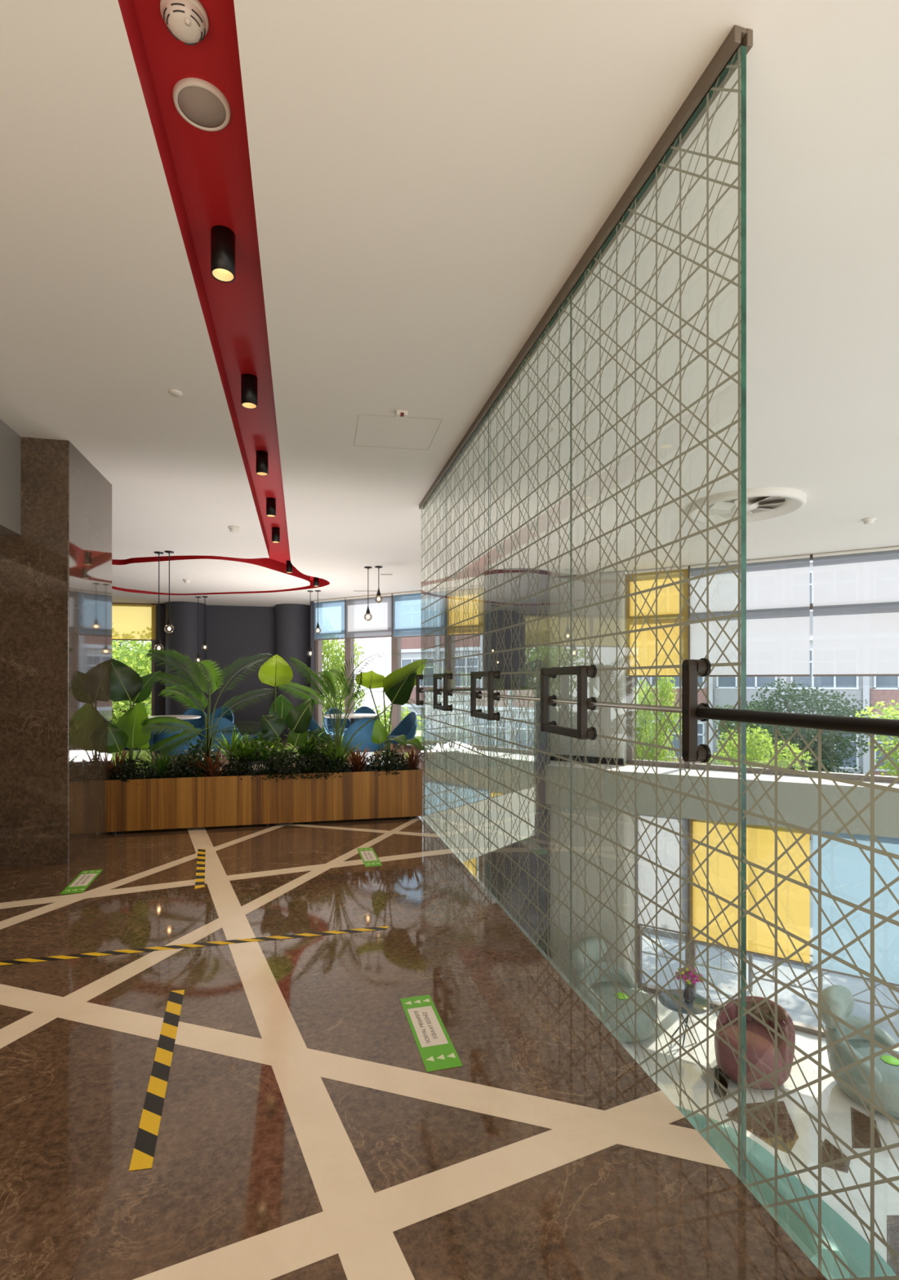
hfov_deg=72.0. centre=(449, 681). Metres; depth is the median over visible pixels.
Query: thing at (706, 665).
washer
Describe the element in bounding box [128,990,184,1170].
tape
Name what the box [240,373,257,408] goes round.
ceiling spotlight
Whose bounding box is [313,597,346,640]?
roller blind
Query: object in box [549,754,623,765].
baseboard
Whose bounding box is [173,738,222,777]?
shrub
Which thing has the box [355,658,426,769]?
plant
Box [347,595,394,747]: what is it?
window
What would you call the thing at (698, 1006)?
side table
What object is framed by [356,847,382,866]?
floor sticker
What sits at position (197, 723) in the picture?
dining chair
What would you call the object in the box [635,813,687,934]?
roller blind
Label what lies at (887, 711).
street tree
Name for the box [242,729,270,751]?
dining chair
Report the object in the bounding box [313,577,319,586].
ceiling spotlight
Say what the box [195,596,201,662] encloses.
pendant lamp
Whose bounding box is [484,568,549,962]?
column
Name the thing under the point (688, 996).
flower vase
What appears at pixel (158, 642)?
socket
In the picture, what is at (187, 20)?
smoke detector
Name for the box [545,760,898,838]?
beam
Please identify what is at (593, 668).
washer
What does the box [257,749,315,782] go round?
shrub
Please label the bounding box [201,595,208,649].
pendant lamp
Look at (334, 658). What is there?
street tree
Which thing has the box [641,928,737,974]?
railing
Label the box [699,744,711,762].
washer
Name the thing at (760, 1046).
armchair
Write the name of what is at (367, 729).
dining chair
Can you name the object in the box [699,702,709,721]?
washer
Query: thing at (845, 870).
roller blind
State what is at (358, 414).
access hatch
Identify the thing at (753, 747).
street tree
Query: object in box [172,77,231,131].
ceiling speaker
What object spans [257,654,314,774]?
plant
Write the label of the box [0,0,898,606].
ceiling
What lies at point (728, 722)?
street tree
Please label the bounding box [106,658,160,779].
plant
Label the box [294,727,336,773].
shrub
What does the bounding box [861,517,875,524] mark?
ceiling detector
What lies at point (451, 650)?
window
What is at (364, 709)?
dining chair
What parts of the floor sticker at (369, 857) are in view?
panel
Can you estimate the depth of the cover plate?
3.52 m
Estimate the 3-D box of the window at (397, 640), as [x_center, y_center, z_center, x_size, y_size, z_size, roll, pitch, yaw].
[-0.501,-0.200,11.347,1.181,2.900,0.120,0,0,32]
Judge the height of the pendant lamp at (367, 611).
0.777 m
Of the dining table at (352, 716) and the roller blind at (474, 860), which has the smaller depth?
the dining table at (352, 716)
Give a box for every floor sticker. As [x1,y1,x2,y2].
[59,869,102,894]
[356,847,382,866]
[400,994,462,1071]
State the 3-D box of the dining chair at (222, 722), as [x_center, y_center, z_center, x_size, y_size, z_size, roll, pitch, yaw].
[-2.887,0.846,7.776,0.554,0.814,0.521,0,0,-19]
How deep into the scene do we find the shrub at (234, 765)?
5.36 m
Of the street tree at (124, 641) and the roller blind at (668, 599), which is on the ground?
the street tree at (124, 641)
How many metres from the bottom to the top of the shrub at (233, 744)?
0.356 m
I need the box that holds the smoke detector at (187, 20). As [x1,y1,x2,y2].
[160,0,208,45]
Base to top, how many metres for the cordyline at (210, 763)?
0.331 m
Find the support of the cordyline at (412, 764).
on the planter box
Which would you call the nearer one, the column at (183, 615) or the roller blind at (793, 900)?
the roller blind at (793, 900)
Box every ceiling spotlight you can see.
[210,225,235,282]
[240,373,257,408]
[256,450,267,475]
[266,497,275,517]
[271,527,279,542]
[286,560,292,573]
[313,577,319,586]
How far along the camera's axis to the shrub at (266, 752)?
5.52 m
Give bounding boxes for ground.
[383,722,898,1043]
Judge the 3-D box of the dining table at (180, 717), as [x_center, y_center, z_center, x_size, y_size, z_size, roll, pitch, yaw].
[-3.965,0.875,8.750,0.840,0.750,0.840,0,0,-13]
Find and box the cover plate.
[168,389,182,396]
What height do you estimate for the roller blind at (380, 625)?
0.820 m
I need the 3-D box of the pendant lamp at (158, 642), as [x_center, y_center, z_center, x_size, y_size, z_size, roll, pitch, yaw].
[-3.718,-1.008,7.922,0.116,1.283,0.116,0,0,-13]
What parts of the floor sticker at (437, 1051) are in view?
panel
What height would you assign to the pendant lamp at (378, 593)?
0.523 m
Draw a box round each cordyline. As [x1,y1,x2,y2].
[107,749,148,779]
[179,745,239,776]
[342,746,377,772]
[391,743,433,769]
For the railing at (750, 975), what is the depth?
9.05 m
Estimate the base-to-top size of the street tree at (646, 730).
5.083 m
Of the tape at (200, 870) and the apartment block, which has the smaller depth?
the tape at (200, 870)
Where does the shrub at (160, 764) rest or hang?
on the planter box
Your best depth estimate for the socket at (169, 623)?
7.86 m
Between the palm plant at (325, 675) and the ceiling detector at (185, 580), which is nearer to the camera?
the palm plant at (325, 675)
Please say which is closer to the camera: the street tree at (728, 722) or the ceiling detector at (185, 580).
the ceiling detector at (185, 580)
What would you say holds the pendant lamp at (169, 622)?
hanging from the ceiling
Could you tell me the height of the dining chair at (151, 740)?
0.814 m
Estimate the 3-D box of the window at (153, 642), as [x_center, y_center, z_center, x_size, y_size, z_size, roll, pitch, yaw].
[-7.950,-0.200,12.822,3.440,2.900,0.100,0,0,-13]
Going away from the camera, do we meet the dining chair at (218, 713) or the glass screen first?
the glass screen
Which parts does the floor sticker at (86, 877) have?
panel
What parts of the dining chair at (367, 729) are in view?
backrest, seat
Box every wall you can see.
[0,436,111,867]
[155,600,315,735]
[549,570,634,986]
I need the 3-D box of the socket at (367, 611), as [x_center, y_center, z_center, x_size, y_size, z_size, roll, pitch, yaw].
[-1.177,-1.033,8.947,0.060,0.112,0.059,0,0,-13]
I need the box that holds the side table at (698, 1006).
[657,989,709,1046]
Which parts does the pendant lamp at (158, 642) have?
cord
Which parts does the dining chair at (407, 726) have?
seat, backrest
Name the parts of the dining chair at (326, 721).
backrest, seat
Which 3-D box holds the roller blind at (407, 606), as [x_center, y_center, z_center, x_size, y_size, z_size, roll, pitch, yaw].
[-0.556,-1.227,11.256,1.147,0.840,0.054,0,0,32]
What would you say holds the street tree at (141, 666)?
on the ground
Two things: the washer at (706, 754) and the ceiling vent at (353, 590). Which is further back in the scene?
the ceiling vent at (353, 590)
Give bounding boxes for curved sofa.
[675,1105,896,1279]
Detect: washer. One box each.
[551,694,556,706]
[589,726,596,740]
[590,664,596,678]
[590,697,596,710]
[699,657,711,676]
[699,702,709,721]
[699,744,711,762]
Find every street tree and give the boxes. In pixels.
[111,640,151,724]
[112,640,151,712]
[322,638,364,727]
[341,705,424,745]
[624,676,681,764]
[702,724,812,770]
[711,700,777,761]
[733,678,878,839]
[854,698,898,776]
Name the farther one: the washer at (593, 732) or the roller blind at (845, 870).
the roller blind at (845, 870)
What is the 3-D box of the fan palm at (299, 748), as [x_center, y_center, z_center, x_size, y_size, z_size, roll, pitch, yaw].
[-1.309,0.588,5.676,0.517,0.374,0.623,0,0,-41]
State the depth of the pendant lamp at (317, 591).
11.26 m
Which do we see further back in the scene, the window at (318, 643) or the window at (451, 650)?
the window at (318, 643)
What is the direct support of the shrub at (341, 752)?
on the planter box
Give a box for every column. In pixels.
[165,601,206,715]
[275,603,310,740]
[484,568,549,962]
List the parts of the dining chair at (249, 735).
seat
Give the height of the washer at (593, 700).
0.051 m
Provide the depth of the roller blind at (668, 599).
9.02 m
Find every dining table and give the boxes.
[147,715,200,767]
[323,713,380,766]
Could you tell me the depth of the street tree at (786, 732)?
17.94 m
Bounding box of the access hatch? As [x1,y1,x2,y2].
[353,413,442,449]
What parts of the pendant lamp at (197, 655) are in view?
cord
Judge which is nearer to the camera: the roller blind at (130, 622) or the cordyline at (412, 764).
the cordyline at (412, 764)
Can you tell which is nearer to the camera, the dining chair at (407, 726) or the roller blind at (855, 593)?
the roller blind at (855, 593)
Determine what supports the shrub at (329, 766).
on the planter box
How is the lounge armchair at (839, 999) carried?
on the floor at (846, 1118)
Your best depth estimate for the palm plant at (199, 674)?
5.34 m
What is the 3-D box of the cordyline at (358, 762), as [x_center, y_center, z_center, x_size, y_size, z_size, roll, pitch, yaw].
[-0.840,0.730,5.665,0.525,0.289,0.441,0,0,-13]
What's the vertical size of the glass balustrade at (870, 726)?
1.530 m
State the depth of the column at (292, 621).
13.20 m
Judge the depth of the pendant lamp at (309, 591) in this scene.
11.28 m
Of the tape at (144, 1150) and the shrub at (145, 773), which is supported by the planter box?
the shrub at (145, 773)
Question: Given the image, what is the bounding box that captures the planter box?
[105,764,422,834]
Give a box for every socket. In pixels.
[156,635,161,644]
[166,616,171,625]
[365,605,369,613]
[376,587,380,595]
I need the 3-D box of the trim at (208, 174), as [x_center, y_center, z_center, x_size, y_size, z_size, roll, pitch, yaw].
[-2.910,-1.725,4.329,4.554,0.150,15.767,0,0,-13]
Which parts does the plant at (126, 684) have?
stem, stem, stem, stem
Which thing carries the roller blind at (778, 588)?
attached to the window at (699, 766)
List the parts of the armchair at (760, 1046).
seat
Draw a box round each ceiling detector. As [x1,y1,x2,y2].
[182,578,191,583]
[227,525,239,533]
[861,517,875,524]
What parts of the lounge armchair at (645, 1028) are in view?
seat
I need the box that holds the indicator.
[395,409,407,417]
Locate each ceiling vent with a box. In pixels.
[352,590,377,591]
[686,487,806,524]
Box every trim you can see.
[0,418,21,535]
[111,0,329,595]
[477,868,812,968]
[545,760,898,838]
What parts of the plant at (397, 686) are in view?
stem, stem, stem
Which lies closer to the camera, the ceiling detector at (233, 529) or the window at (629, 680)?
the ceiling detector at (233, 529)
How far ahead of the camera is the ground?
9.70 m
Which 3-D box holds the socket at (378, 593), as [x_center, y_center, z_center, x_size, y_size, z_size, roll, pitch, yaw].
[-1.019,-1.287,8.904,0.060,0.112,0.059,0,0,-13]
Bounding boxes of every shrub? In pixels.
[108,756,155,785]
[128,746,187,777]
[159,758,210,777]
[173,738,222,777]
[203,724,256,762]
[221,752,274,779]
[241,733,290,775]
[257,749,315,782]
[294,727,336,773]
[297,748,350,779]
[301,727,369,771]
[364,748,409,775]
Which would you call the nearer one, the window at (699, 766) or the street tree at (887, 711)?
the window at (699, 766)
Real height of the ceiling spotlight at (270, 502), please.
0.168 m
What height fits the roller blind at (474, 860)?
1.840 m
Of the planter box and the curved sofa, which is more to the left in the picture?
the planter box
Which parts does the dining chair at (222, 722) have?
backrest, seat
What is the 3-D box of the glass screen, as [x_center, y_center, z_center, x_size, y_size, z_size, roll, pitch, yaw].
[0.221,-0.025,3.668,0.097,3.250,4.343,0,0,-13]
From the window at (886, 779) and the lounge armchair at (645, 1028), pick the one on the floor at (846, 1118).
the lounge armchair at (645, 1028)
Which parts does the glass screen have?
steel rod, glass panel, steel rod, glass panel, steel rod, steel rod, glass panel, steel rod, steel rod, glass panel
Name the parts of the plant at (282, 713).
stem, stem, stem, stem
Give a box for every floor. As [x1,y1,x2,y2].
[0,738,826,1279]
[572,986,898,1275]
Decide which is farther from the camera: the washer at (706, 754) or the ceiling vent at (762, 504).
the ceiling vent at (762, 504)
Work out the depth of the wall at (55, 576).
4.22 m
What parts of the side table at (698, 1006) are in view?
leg, leg, leg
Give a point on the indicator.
(399, 413)
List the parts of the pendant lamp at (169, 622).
glass globe, cord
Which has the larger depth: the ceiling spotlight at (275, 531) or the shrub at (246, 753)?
the ceiling spotlight at (275, 531)
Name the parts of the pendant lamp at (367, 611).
cord, glass globe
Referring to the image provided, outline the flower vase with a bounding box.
[675,966,702,1003]
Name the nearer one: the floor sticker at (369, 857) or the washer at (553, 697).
the washer at (553, 697)
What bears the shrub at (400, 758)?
on the planter box
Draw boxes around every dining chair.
[120,723,157,770]
[153,721,202,758]
[174,707,207,759]
[198,717,242,760]
[209,706,233,755]
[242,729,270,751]
[306,717,333,742]
[323,707,359,755]
[341,717,386,766]
[353,706,381,752]
[378,711,417,764]
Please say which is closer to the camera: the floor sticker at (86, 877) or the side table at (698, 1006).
the floor sticker at (86, 877)
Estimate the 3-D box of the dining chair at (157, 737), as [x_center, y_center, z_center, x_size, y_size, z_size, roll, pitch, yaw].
[-3.223,0.846,7.375,0.554,0.814,0.521,0,0,-8]
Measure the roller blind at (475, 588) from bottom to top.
0.850 m
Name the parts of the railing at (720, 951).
rail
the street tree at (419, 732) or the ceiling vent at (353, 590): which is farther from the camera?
the street tree at (419, 732)
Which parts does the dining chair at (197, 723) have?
backrest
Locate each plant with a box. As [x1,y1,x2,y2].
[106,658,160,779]
[139,648,277,776]
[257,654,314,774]
[278,645,424,756]
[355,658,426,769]
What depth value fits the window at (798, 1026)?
8.70 m
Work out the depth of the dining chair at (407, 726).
8.92 m
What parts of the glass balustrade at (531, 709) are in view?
handrail, glass panel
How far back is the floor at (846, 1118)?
6.51 m
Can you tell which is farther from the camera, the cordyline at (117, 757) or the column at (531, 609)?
the column at (531, 609)
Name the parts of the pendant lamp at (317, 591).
cord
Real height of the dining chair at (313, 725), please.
0.814 m
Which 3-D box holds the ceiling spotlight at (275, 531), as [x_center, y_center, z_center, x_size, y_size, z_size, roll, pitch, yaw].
[-2.039,-1.716,7.266,0.092,0.168,0.092,0,0,-13]
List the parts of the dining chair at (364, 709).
backrest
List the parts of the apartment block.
pane, pane, brick panel, brick panel, pane, brick panel, pane, pane, brick panel, brick panel, pane, pane, pane, pane, pane, brick panel, brick panel, pane, pane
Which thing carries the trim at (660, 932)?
on the ground
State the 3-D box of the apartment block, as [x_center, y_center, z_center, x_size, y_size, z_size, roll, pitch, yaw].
[10.875,-0.055,30.961,27.200,9.650,8.880,0,0,32]
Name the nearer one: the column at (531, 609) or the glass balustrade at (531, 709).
the glass balustrade at (531, 709)
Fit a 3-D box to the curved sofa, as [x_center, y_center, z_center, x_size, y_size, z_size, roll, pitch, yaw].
[2.579,4.215,5.037,0.915,0.770,2.123,0,0,-21]
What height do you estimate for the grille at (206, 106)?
0.006 m
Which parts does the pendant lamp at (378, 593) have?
glass globe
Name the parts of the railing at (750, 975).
post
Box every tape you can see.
[0,925,388,964]
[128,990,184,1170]
[194,848,205,888]
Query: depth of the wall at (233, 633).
13.54 m
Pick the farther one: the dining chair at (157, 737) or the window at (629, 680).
the window at (629, 680)
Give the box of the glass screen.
[415,24,752,1184]
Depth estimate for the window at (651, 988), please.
9.11 m
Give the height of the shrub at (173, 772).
0.219 m
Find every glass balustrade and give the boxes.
[423,686,535,815]
[694,706,898,1279]
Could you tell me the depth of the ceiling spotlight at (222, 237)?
2.45 m
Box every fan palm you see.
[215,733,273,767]
[277,724,334,762]
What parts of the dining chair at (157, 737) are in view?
seat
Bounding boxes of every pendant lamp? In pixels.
[154,551,164,649]
[164,551,173,633]
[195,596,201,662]
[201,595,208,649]
[306,590,313,656]
[314,590,320,633]
[364,566,372,621]
[374,565,382,603]
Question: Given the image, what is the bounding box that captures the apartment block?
[400,560,898,776]
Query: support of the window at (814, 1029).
in the wall
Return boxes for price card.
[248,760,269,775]
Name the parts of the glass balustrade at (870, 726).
handrail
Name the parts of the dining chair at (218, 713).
backrest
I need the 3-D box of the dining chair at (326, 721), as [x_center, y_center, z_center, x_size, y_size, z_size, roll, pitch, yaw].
[-1.782,0.846,10.119,0.554,0.814,0.521,0,0,-42]
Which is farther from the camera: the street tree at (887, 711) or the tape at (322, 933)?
the street tree at (887, 711)
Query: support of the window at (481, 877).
in the wall
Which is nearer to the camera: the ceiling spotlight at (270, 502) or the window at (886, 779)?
the ceiling spotlight at (270, 502)
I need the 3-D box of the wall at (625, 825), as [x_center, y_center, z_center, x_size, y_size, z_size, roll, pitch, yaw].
[2.012,1.475,9.538,1.612,6.250,0.600,0,0,32]
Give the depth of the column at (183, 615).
12.84 m
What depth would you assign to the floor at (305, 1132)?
1.89 m
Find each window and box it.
[111,602,155,724]
[315,600,347,744]
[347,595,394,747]
[394,591,445,749]
[447,587,484,688]
[479,854,484,887]
[626,565,691,768]
[635,818,689,995]
[689,554,811,777]
[689,941,811,1034]
[811,554,898,783]
[811,1025,825,1038]
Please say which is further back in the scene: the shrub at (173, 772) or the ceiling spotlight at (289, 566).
the ceiling spotlight at (289, 566)
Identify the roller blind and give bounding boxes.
[111,604,155,640]
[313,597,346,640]
[345,593,392,639]
[392,588,445,638]
[447,584,484,635]
[462,857,477,879]
[626,565,688,676]
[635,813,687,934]
[689,554,809,676]
[689,818,809,965]
[812,546,898,676]
[812,830,898,986]
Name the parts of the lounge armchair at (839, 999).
seat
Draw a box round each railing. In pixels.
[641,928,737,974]
[747,952,898,1010]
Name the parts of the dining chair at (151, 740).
seat, backrest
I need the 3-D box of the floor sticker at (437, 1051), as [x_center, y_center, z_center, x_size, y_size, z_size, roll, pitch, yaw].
[-0.076,1.248,2.222,0.120,0.001,0.473,0,0,-15]
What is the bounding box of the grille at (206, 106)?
[177,86,226,127]
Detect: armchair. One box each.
[572,936,655,1043]
[714,995,795,1089]
[817,985,898,1119]
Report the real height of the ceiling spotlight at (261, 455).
0.168 m

